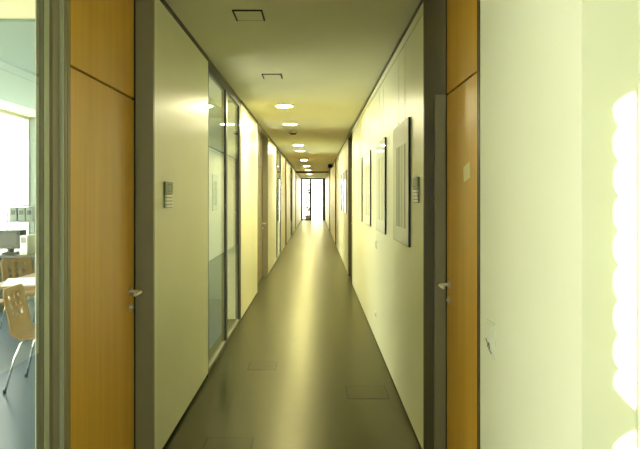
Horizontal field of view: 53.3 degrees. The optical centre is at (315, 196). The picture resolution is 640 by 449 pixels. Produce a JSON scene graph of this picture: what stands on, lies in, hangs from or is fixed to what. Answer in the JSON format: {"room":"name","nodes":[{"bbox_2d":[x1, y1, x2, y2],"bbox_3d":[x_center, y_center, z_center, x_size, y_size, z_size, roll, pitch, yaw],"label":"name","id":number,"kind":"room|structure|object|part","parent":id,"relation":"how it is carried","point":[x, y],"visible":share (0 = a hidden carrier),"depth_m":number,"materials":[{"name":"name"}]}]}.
{"room":"office corridor","nodes":[
{"label":"office corridor","id":0,"kind":"room"},
{"bbox_2d":[29,117,220,298],"bbox_3d":[-2.770,0.180,9.875,3.260,2.800,0.150,0,0,0],"label":"wall","id":1,"kind":"structure","parent":0,"point":[214,123],"depth_m":9.80,"materials":[{"name":"grey paint"}]},
{"bbox_2d":[0,109,28,299],"bbox_3d":[-4.450,0.180,3.900,0.100,2.800,11.800,0,0,0],"label":"window","id":2,"kind":"structure","parent":1,"relation":"in","point":[25,120],"depth_m":9.77,"materials":[{"name":"white plastic"}]},
{"bbox_2d":[155,0,207,448],"bbox_3d":[-1.040,0.182,4.645,0.200,2.735,1.870,0,0,0],"label":"wall","id":3,"kind":"structure","parent":0,"point":[181,70],"depth_m":4.41,"materials":[{"name":"beige paint"}]},
{"bbox_2d":[67,0,154,448],"bbox_3d":[-1.033,0.180,3.190,0.194,2.800,1.040,0,0,0],"label":"door","id":4,"kind":"structure","parent":3,"relation":"in","point":[111,43],"depth_m":3.22,"materials":[{"name":"orange wood"}]},
{"bbox_3d":[-1.065,-0.890,3.176,0.050,0.656,0.946,0,0,0],"label":"transom panel","id":5,"kind":"part","parent":4,"relation":"part of","materials":[{"name":"orange wood"}]},
{"bbox_3d":[-1.004,0.534,3.530,0.072,0.052,0.151,0,0,0],"label":"handle","id":6,"kind":"part","parent":4,"relation":"part of","materials":[{"name":"silver metal"}]},
{"bbox_2d":[164,181,172,207],"bbox_3d":[-0.931,-0.011,4.048,0.017,0.165,0.205,0,0,0],"label":"room sign","id":7,"kind":"object","parent":3,"relation":"attached to","point":[168,186],"visible":1,"depth_m":4.02,"materials":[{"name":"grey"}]},
{"bbox_3d":[-0.929,-0.056,4.048,0.005,0.071,0.195,0,0,0],"label":"number plate","id":8,"kind":"part","parent":7,"relation":"part of","materials":[{"name":"beige plastic"}]},
{"bbox_2d":[160,0,208,60],"bbox_3d":[-1.037,-1.202,4.645,0.206,0.035,1.870,0,0,0],"label":"trim","id":9,"kind":"structure","parent":3,"relation":"attached to","point":[163,2],"depth_m":4.51,"materials":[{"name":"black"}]},
{"bbox_2d":[162,376,206,448],"bbox_3d":[-1.046,1.565,4.645,0.188,0.030,1.870,0,0,0],"label":"baseboard","id":10,"kind":"structure","parent":3,"relation":"attached to","point":[206,376],"depth_m":4.58,"materials":[{"name":"black"}]},
{"bbox_2d":[207,59,240,376],"bbox_3d":[-0.965,0.180,6.820,0.050,2.800,2.480,0,0,0],"label":"window","id":11,"kind":"structure","parent":3,"relation":"in","point":[227,92],"depth_m":6.82,"materials":[{"name":"grey metal"}]},
{"bbox_3d":[-0.960,1.534,6.168,0.040,0.028,1.101,0,0,0],"label":"sill","id":12,"kind":"part","parent":11,"relation":"part of","materials":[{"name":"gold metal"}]},
{"bbox_3d":[-0.960,1.534,7.355,0.040,0.028,1.066,0,0,0],"label":"sill","id":13,"kind":"part","parent":11,"relation":"part of","materials":[{"name":"beige paint"}]},
{"bbox_3d":[-0.957,0.200,7.355,0.010,2.636,1.066,0,0,0],"label":"pane","id":14,"kind":"part","parent":11,"relation":"part of","materials":[{"name":"clear glass"}]},
{"bbox_2d":[0,0,420,177],"bbox_3d":[-1.625,-1.310,19.950,5.850,0.220,44.300,0,0,0],"label":"ceiling","id":15,"kind":"structure","parent":0,"point":[330,56],"depth_m":5.59,"materials":[{"name":"paint"}]},
{"bbox_2d":[232,10,264,20],"bbox_3d":[-0.445,-1.216,4.280,0.198,0.008,0.244,0,0,0],"label":"ceiling fitting","id":16,"kind":"object","parent":15,"relation":"attached to","point":[240,15],"visible":1,"depth_m":4.27,"materials":[{"name":"paint"}]},
{"bbox_2d":[262,74,282,78],"bbox_3d":[-0.435,-1.216,6.450,0.198,0.008,0.244,0,0,0],"label":"ceiling fitting","id":17,"kind":"object","parent":15,"relation":"attached to","point":[265,76],"visible":1,"depth_m":6.45,"materials":[{"name":"paint"}]},
{"bbox_2d":[274,104,294,107],"bbox_3d":[-0.413,-1.214,8.550,0.270,0.012,0.270,0,0,0],"label":"recessed light","id":18,"kind":"object","parent":15,"relation":"in","point":[278,105],"visible":1,"depth_m":8.55,"materials":[{"name":"white plastic"}]},
{"bbox_2d":[282,123,297,124],"bbox_3d":[-0.425,-1.214,10.700,0.270,0.012,0.270,0,0,0],"label":"recessed light","id":19,"kind":"object","parent":15,"relation":"in","point":[282,123],"visible":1,"depth_m":10.69,"materials":[{"name":"white plastic"}]},
{"bbox_2d":[289,131,296,134],"bbox_3d":[-0.420,-1.192,12.000,0.170,0.055,0.170,0,0,0],"label":"smoke detector","id":20,"kind":"object","parent":15,"relation":"attached to","point":[290,132],"visible":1,"depth_m":11.95,"materials":[{"name":"plastic"}]},
{"bbox_2d":[0,220,421,448],"bbox_3d":[-1.625,1.680,19.950,5.850,0.200,44.300,0,0,0],"label":"floor","id":21,"kind":"structure","parent":0,"point":[307,316],"depth_m":5.65,"materials":[{"name":"grey laminate"}]},
{"bbox_2d":[0,299,17,339],"bbox_3d":[-3.575,1.165,6.852,0.528,0.829,0.477,0,0,8],"label":"chair","id":22,"kind":"object","parent":21,"relation":"on","point":[1,300],"visible":0.27,"depth_m":6.87,"materials":[{"name":"brown wood"}]},
{"bbox_2d":[0,256,34,328],"bbox_3d":[-3.463,1.165,7.707,0.528,0.829,0.477,0,0,30],"label":"chair","id":23,"kind":"object","parent":21,"relation":"on","point":[28,266],"visible":0.49,"depth_m":7.79,"materials":[{"name":"brown wood"}]},
{"bbox_3d":[-3.681,1.365,7.617,0.187,0.411,0.038,0,0,-3],"label":"leg","id":24,"kind":"part","parent":23,"relation":"part of","materials":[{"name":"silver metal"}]},
{"bbox_2d":[0,251,34,310],"bbox_3d":[-3.900,1.188,8.950,0.960,0.785,0.840,0,0,0],"label":"desk","id":25,"kind":"object","parent":21,"relation":"on","point":[2,256],"visible":0.15,"depth_m":8.79,"materials":[{"name":"beech wood"},{"name":"chrome metal"}]},
{"bbox_3d":[-4.350,1.206,8.950,0.040,0.749,0.760,0,0,0],"label":"panel","id":26,"kind":"part","parent":25,"relation":"part of","materials":[{"name":"wood"}]},
{"bbox_2d":[0,230,25,253],"bbox_3d":[-4.210,0.629,8.808,0.340,0.330,0.224,0,0,0],"label":"monitor","id":27,"kind":"object","parent":25,"relation":"on","point":[9,239],"visible":0.92,"depth_m":8.70,"materials":[{"name":"grey plastic"}]},
{"bbox_2d":[6,204,34,250],"bbox_3d":[-4.170,0.455,9.120,0.400,0.680,0.220,0,0,0],"label":"shelf rack","id":28,"kind":"object","parent":25,"relation":"on","point":[13,205],"visible":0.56,"depth_m":9.01,"materials":[{"name":"grey plastic"}]},
{"bbox_2d":[10,207,17,220],"bbox_3d":[-4.285,0.251,9.119,0.100,0.190,0.182,0,0,0],"label":"file box","id":29,"kind":"object","parent":28,"relation":"on","point":[13,210],"visible":0.77,"depth_m":9.03,"materials":[{"name":"white cardboard"}]},
{"bbox_2d":[18,207,25,220],"bbox_3d":[-4.170,0.251,9.119,0.100,0.190,0.182,0,0,0],"label":"file box","id":30,"kind":"object","parent":28,"relation":"on","point":[21,210],"visible":0.77,"depth_m":9.03,"materials":[{"name":"white cardboard"}]},
{"bbox_2d":[26,207,33,220],"bbox_3d":[-4.055,0.251,9.119,0.100,0.190,0.182,0,0,0],"label":"file box","id":31,"kind":"object","parent":28,"relation":"on","point":[29,210],"visible":0.74,"depth_m":9.03,"materials":[{"name":"white cardboard"}]},
{"bbox_3d":[-3.900,1.056,9.300,0.860,0.449,0.020,0,0,0],"label":"panel","id":32,"kind":"part","parent":25,"relation":"part of","materials":[{"name":"wood"}]},
{"bbox_2d":[20,234,34,254],"bbox_3d":[-3.985,0.664,8.848,0.100,0.260,0.303,0,0,0],"label":"case","id":33,"kind":"object","parent":25,"relation":"on","point":[27,242],"visible":0.82,"depth_m":8.71,"materials":[{"name":"white plastic"}]},
{"bbox_3d":[-3.985,0.595,8.698,0.070,0.080,0.002,0,0,0],"label":"drive panel","id":34,"kind":"part","parent":33,"relation":"part of","materials":[{"name":"grey plastic"}]},
{"bbox_2d":[0,273,34,288],"bbox_3d":[-2.850,1.215,6.750,0.540,0.730,1.500,0,0,0],"label":"meeting table","id":35,"kind":"object","parent":21,"relation":"on","point":[33,274],"visible":0.02,"depth_m":6.08,"materials":[{"name":"brown wood"}]},
{"bbox_2d":[1,277,34,286],"bbox_3d":[-2.870,0.848,6.360,0.420,0.004,0.600,0,0,-20],"label":"paper sheet","id":36,"kind":"object","parent":35,"relation":"on","point":[10,281],"visible":0.64,"depth_m":6.34,"materials":[{"name":"white paper"}]},
{"bbox_2d":[3,283,34,393],"bbox_3d":[-2.285,1.165,5.349,0.528,0.829,0.477,0,0,-4],"label":"chair","id":37,"kind":"object","parent":21,"relation":"on","point":[21,327],"visible":0.62,"depth_m":5.30,"materials":[{"name":"brown wood"}]},
{"bbox_3d":[-2.416,1.365,5.152,0.187,0.411,0.038,0,0,-37],"label":"leg","id":38,"kind":"part","parent":37,"relation":"part of","materials":[{"name":"silver metal"}]},
{"bbox_3d":[-2.442,1.365,5.526,0.187,0.411,0.038,0,0,29],"label":"leg","id":39,"kind":"part","parent":37,"relation":"part of","materials":[{"name":"silver metal"}]},
{"bbox_2d":[35,0,66,448],"bbox_3d":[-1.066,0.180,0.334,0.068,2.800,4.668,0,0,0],"label":"door frame","id":40,"kind":"structure","parent":21,"relation":"on","point":[50,15],"depth_m":2.53,"materials":[{"name":"grey metal"}]},
{"bbox_3d":[-1.057,0.180,2.447,0.026,2.800,0.008,0,0,0],"label":"frame","id":41,"kind":"part","parent":40,"relation":"part of","materials":[{"name":"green metal"}]},
{"bbox_3d":[-1.061,0.180,2.476,0.038,2.800,0.048,0,0,0],"label":"frame","id":42,"kind":"part","parent":40,"relation":"part of","materials":[{"name":"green metal"}]},
{"bbox_3d":[-1.069,0.180,2.600,0.062,2.800,0.135,0,0,0],"label":"post","id":43,"kind":"part","parent":40,"relation":"part of","materials":[{"name":"grey metal"}]},
{"bbox_3d":[-1.066,0.180,2.610,0.068,2.800,0.017,0,0,0],"label":"post","id":44,"kind":"part","parent":40,"relation":"part of","materials":[{"name":"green metal"}]},
{"bbox_2d":[202,438,253,448],"bbox_3d":[-0.555,1.579,4.015,0.310,0.002,0.310,0,0,0],"label":"floor hatch","id":45,"kind":"object","parent":21,"relation":"on","point":[210,443],"visible":1,"depth_m":4.07,"materials":[{"name":"black"}]},
{"bbox_2d":[247,361,277,369],"bbox_3d":[-0.490,1.579,5.950,0.260,0.002,0.300,0,0,0],"label":"floor hatch","id":46,"kind":"object","parent":21,"relation":"on","point":[254,365],"visible":1,"depth_m":5.95,"materials":[{"name":"black"}]},
{"bbox_2d":[345,386,388,398],"bbox_3d":[0.415,1.579,5.145,0.330,0.002,0.350,0,0,0],"label":"floor hatch","id":47,"kind":"object","parent":21,"relation":"on","point":[353,392],"visible":1,"depth_m":5.13,"materials":[{"name":"black"}]},
{"bbox_2d":[228,103,256,318],"bbox_3d":[-1.040,0.182,9.205,0.200,2.735,2.290,0,0,0],"label":"wall","id":48,"kind":"structure","parent":0,"point":[248,124],"depth_m":8.46,"materials":[{"name":"beige paint"}]},
{"bbox_2d":[228,100,257,123],"bbox_3d":[-1.037,-1.202,9.205,0.206,0.035,2.290,0,0,0],"label":"trim","id":49,"kind":"structure","parent":48,"relation":"attached to","point":[229,101],"depth_m":8.77,"materials":[{"name":"yellow"}]},
{"bbox_2d":[257,123,267,293],"bbox_3d":[-1.033,0.180,11.485,0.194,2.800,2.270,0,0,0],"label":"door","id":50,"kind":"structure","parent":48,"relation":"in","point":[262,136],"depth_m":12.50,"materials":[{"name":"brown wood"}]},
{"bbox_3d":[-1.065,-0.863,12.003,0.050,0.594,1.148,0,0,0],"label":"transom panel","id":51,"kind":"part","parent":50,"relation":"part of","materials":[{"name":"brown wood"}]},
{"bbox_2d":[268,138,275,273],"bbox_3d":[-1.040,0.182,13.960,0.200,2.735,2.680,0,0,0],"label":"wall","id":52,"kind":"structure","parent":0,"point":[271,147],"depth_m":13.67,"materials":[{"name":"beige paint"}]},
{"bbox_2d":[281,154,289,251],"bbox_3d":[-1.040,0.182,20.750,0.200,2.735,6.500,0,0,0],"label":"wall","id":53,"kind":"structure","parent":0,"point":[282,156],"depth_m":19.44,"materials":[{"name":"beige paint"}]},
{"bbox_2d":[276,146,280,261],"bbox_3d":[-0.965,0.180,16.400,0.050,2.800,2.200,0,0,0],"label":"window","id":54,"kind":"structure","parent":53,"relation":"in","point":[278,152],"depth_m":16.48,"materials":[{"name":"clear glass"}]},
{"bbox_3d":[-0.957,0.200,15.543,0.010,2.636,0.411,0,0,0],"label":"pane","id":55,"kind":"part","parent":54,"relation":"part of","materials":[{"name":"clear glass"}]},
{"bbox_3d":[-0.957,0.200,16.590,0.010,2.636,1.476,0,0,0],"label":"pane","id":56,"kind":"part","parent":54,"relation":"part of","materials":[{"name":"clear glass"}]},
{"bbox_2d":[285,158,286,244],"bbox_3d":[-1.033,0.180,20.325,0.194,2.800,1.050,0,0,0],"label":"door","id":57,"kind":"structure","parent":53,"relation":"in","point":[285,158],"depth_m":20.82,"materials":[{"name":"brown wood"}]},
{"bbox_2d":[290,165,291,237],"bbox_3d":[-0.965,0.180,25.100,0.050,2.800,2.200,0,0,0],"label":"window","id":58,"kind":"structure","parent":53,"relation":"in","point":[290,165],"depth_m":24.45,"materials":[{"name":"grey glass"}]},
{"bbox_3d":[-0.957,0.200,24.567,0.010,2.636,1.061,0,0,0],"label":"pane","id":59,"kind":"part","parent":58,"relation":"part of","materials":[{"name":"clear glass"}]},
{"bbox_2d":[292,168,300,233],"bbox_3d":[-1.040,0.182,34.100,0.200,2.735,15.800,0,0,0],"label":"wall","id":60,"kind":"structure","parent":0,"point":[298,179],"depth_m":31.85,"materials":[{"name":"beige paint"}]},
{"bbox_2d":[295,171,295,228],"bbox_3d":[-1.033,0.180,30.300,0.194,2.800,1.200,0,0,0],"label":"door","id":61,"kind":"structure","parent":60,"relation":"in","point":[295,171],"depth_m":30.87,"materials":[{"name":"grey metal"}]},
{"bbox_2d":[296,171,328,172],"bbox_3d":[-0.140,-1.185,31.010,1.600,0.070,0.180,0,0,0],"label":"trim","id":62,"kind":"structure","parent":60,"relation":"attached to","point":[296,171],"depth_m":30.92,"materials":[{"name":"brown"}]},
{"bbox_2d":[325,142,347,272],"bbox_3d":[0.880,0.221,27.350,0.440,2.682,29.300,0,0,0],"label":"wall","id":63,"kind":"structure","parent":0,"point":[341,217],"depth_m":18.12,"materials":[{"name":"beige paint"}]},
{"bbox_2d":[329,170,329,230],"bbox_3d":[0.763,0.180,29.000,0.214,2.800,1.200,0,0,0],"label":"door","id":64,"kind":"structure","parent":63,"relation":"in","point":[329,170],"depth_m":29.57,"materials":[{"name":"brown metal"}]},
{"bbox_2d":[335,159,336,243],"bbox_3d":[0.763,0.180,20.600,0.214,2.800,1.200,0,0,0],"label":"door","id":65,"kind":"structure","parent":63,"relation":"in","point":[335,159],"depth_m":21.17,"materials":[{"name":"brown wood"}]},
{"bbox_2d":[340,174,341,210],"bbox_3d":[0.650,-0.384,16.230,0.020,1.468,0.860,0,0,0],"label":"framed picture","id":66,"kind":"object","parent":63,"relation":"attached to","point":[341,174],"visible":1,"depth_m":15.80,"materials":[{"name":"black"}]},
{"bbox_2d":[341,174,341,210],"bbox_3d":[0.650,-0.100,16.230,0.012,0.900,0.860,0,0,0],"label":"picture frame","id":67,"kind":"object","parent":66,"relation":"attached to","point":[341,174],"depth_m":15.80,"materials":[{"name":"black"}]},
{"bbox_2d":[342,148,343,211],"bbox_3d":[0.650,-0.384,14.980,0.020,1.468,0.860,0,0,0],"label":"framed picture","id":68,"kind":"object","parent":63,"relation":"attached to","point":[343,148],"visible":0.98,"depth_m":14.81,"materials":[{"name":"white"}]},
{"bbox_2d":[343,172,343,211],"bbox_3d":[0.650,-0.100,14.980,0.012,0.900,0.860,0,0,0],"label":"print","id":69,"kind":"object","parent":68,"relation":"attached to","point":[343,172],"depth_m":14.55,"materials":[{"name":"white paper"}]},
{"bbox_2d":[344,170,346,212],"bbox_3d":[0.650,-0.384,13.730,0.020,1.468,0.860,0,0,0],"label":"framed picture","id":70,"kind":"object","parent":63,"relation":"attached to","point":[345,172],"visible":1,"depth_m":13.51,"materials":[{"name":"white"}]},
{"bbox_2d":[344,179,345,206],"bbox_3d":[0.641,-0.075,13.730,0.001,0.610,0.660,0,0,0],"label":"print","id":71,"kind":"object","parent":70,"relation":"attached to","point":[344,179],"depth_m":13.74},
{"bbox_2d":[346,170,346,212],"bbox_3d":[0.650,-0.100,13.730,0.012,0.900,0.860,0,0,0],"label":"picture frame","id":72,"kind":"object","parent":70,"relation":"attached to","point":[346,170],"depth_m":13.30,"materials":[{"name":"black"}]},
{"bbox_2d":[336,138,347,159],"bbox_3d":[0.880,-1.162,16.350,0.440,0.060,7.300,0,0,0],"label":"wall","id":73,"kind":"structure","parent":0,"point":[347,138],"depth_m":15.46,"materials":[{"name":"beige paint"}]},
{"bbox_2d":[352,15,422,448],"bbox_3d":[0.880,0.221,7.635,0.440,2.682,7.530,0,0,0],"label":"wall","id":74,"kind":"structure","parent":0,"point":[387,279],"depth_m":5.11,"materials":[{"name":"beige paint"}]},
{"bbox_2d":[348,130,351,275],"bbox_3d":[0.763,0.180,12.050,0.214,2.800,1.300,0,0,0],"label":"door frame","id":75,"kind":"structure","parent":74,"relation":"in","point":[350,133],"depth_m":12.67,"materials":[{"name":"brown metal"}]},
{"bbox_2d":[357,121,361,221],"bbox_3d":[0.650,-0.384,9.290,0.020,1.468,0.860,0,0,0],"label":"framed picture","id":76,"kind":"object","parent":74,"relation":"attached to","point":[359,162],"visible":1,"depth_m":9.23,"materials":[{"name":"black"}]},
{"bbox_2d":[358,170,360,212],"bbox_3d":[0.641,-0.075,9.290,0.001,0.610,0.660,0,0,0],"label":"print","id":77,"kind":"object","parent":76,"relation":"attached to","point":[359,171],"depth_m":9.23},
{"bbox_2d":[364,149,370,225],"bbox_3d":[0.650,-0.384,7.930,0.020,1.468,0.860,0,0,0],"label":"framed picture","id":78,"kind":"object","parent":74,"relation":"attached to","point":[367,157],"visible":1,"depth_m":7.82,"materials":[{"name":"black"}]},
{"bbox_2d":[365,165,368,215],"bbox_3d":[0.641,-0.075,7.930,0.001,0.610,0.660,0,0,0],"label":"print","id":79,"kind":"object","parent":78,"relation":"attached to","point":[366,166],"depth_m":7.90},
{"bbox_2d":[376,90,385,233],"bbox_3d":[0.650,-0.384,6.320,0.020,1.468,0.860,0,0,0],"label":"framed picture","id":80,"kind":"object","parent":74,"relation":"attached to","point":[381,146],"visible":1,"depth_m":6.26,"materials":[{"name":"black"}]},
{"bbox_2d":[377,157,382,220],"bbox_3d":[0.641,-0.075,6.320,0.001,0.610,0.660,0,0,0],"label":"print","id":81,"kind":"object","parent":80,"relation":"attached to","point":[379,159],"depth_m":6.31},
{"bbox_2d":[376,137,385,233],"bbox_3d":[0.650,-0.100,6.320,0.012,0.900,0.860,0,0,0],"label":"picture frame","id":82,"kind":"object","parent":80,"relation":"attached to","point":[381,146],"depth_m":6.17,"materials":[{"name":"black"}]},
{"bbox_2d":[393,95,409,246],"bbox_3d":[0.650,-0.384,4.830,0.020,1.468,0.860,0,0,0],"label":"framed picture","id":83,"kind":"object","parent":74,"relation":"attached to","point":[401,133],"visible":1,"depth_m":4.73,"materials":[{"name":"black"}]},
{"bbox_2d":[394,143,405,228],"bbox_3d":[0.641,-0.075,4.830,0.001,0.610,0.660,0,0,0],"label":"print","id":84,"kind":"object","parent":83,"relation":"attached to","point":[399,149],"depth_m":4.79},
{"bbox_2d":[412,177,419,202],"bbox_3d":[0.651,-0.043,4.133,0.017,0.165,0.205,0,0,0],"label":"room sign","id":85,"kind":"object","parent":74,"relation":"attached to","point":[416,180],"visible":1,"depth_m":4.07,"materials":[{"name":"grey"}]},
{"bbox_3d":[0.649,-0.087,4.133,0.005,0.071,0.195,0,0,0],"label":"number plate","id":86,"kind":"part","parent":85,"relation":"part of","materials":[{"name":"beige"}]},
{"bbox_2d":[423,0,479,448],"bbox_3d":[0.763,0.180,3.442,0.214,2.800,0.855,0,0,0],"label":"door","id":87,"kind":"structure","parent":74,"relation":"in","point":[451,28],"depth_m":3.67,"materials":[{"name":"orange wood"}]},
{"bbox_3d":[0.744,0.512,3.655,0.072,0.052,0.151,0,0,0],"label":"handle","id":88,"kind":"part","parent":87,"relation":"part of","materials":[{"name":"silver metal"}]},
{"bbox_3d":[0.805,-0.913,3.420,0.050,0.609,0.707,0,0,0],"label":"transom panel","id":89,"kind":"part","parent":87,"relation":"part of","materials":[{"name":"orange wood"}]},
{"bbox_2d":[463,162,470,181],"bbox_3d":[0.779,-0.125,3.275,0.002,0.101,0.151,0,0,0],"label":"paper note","id":90,"kind":"object","parent":87,"relation":"attached to","point":[466,169],"visible":1,"depth_m":3.28,"materials":[{"name":"beige paper"}]},
{"bbox_2d":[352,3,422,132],"bbox_3d":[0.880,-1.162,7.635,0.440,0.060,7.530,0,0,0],"label":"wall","id":91,"kind":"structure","parent":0,"point":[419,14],"depth_m":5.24,"materials":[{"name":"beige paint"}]},
{"bbox_2d":[352,0,422,128],"bbox_3d":[0.878,-1.206,7.635,0.444,0.028,7.530,0,0,0],"label":"trim","id":92,"kind":"structure","parent":91,"relation":"attached to","point":[421,1],"depth_m":5.21,"materials":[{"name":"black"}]},
{"bbox_2d":[480,0,637,448],"bbox_3d":[1.015,0.180,2.439,0.470,2.800,1.148,0,0,0],"label":"wall","id":93,"kind":"structure","parent":0,"point":[559,78],"depth_m":2.03,"materials":[{"name":"beige paint"}]},
{"bbox_2d":[485,319,495,358],"bbox_3d":[0.772,0.627,2.810,0.016,0.150,0.124,0,0,0],"label":"light switch","id":94,"kind":"object","parent":93,"relation":"attached to","point":[490,338],"visible":1,"depth_m":2.78,"materials":[{"name":"white plastic"}]},
{"bbox_3d":[0.768,0.660,2.810,0.003,0.064,0.100,0,0,0],"label":"plate","id":95,"kind":"part","parent":94,"relation":"part of","materials":[{"name":"white plastic"}]},
{"bbox_2d":[638,0,639,448],"bbox_3d":[1.097,0.180,-0.068,0.305,2.800,3.865,0,0,0],"label":"wall","id":96,"kind":"structure","parent":0,"point":[638,0],"depth_m":1.86,"materials":[{"name":"beige paint"}]},
{"bbox_3d":[0.980,0.180,42.050,0.640,2.800,0.100,0,0,0],"label":"wall","id":97,"kind":"structure","parent":0,"visible":0},
{"bbox_2d":[301,178,324,219],"bbox_3d":[-0.140,0.180,42.026,1.600,2.800,0.149,0,0,0],"label":"door","id":98,"kind":"structure","parent":97,"relation":"in","point":[302,179],"depth_m":42.00,"materials":[{"name":"grey metal"}]},
{"label":"outside","id":99,"kind":"structure","parent":0,"visible":0},
{"bbox_2d":[0,207,322,223],"bbox_3d":[0.000,1.730,72.075,60.000,0.200,59.850,0,0,0],"label":"ground","id":100,"kind":"structure","parent":99,"point":[317,212],"depth_m":54.65,"materials":[{"name":"white"}]},
{"bbox_2d":[303,184,312,218],"bbox_3d":[-0.515,0.377,43.591,0.709,2.505,0.736,0,0,0],"label":"potted shrub","id":101,"kind":"object","parent":100,"relation":"on","point":[308,185],"visible":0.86,"depth_m":43.53,"materials":[{"name":"green plant"}]}
]}

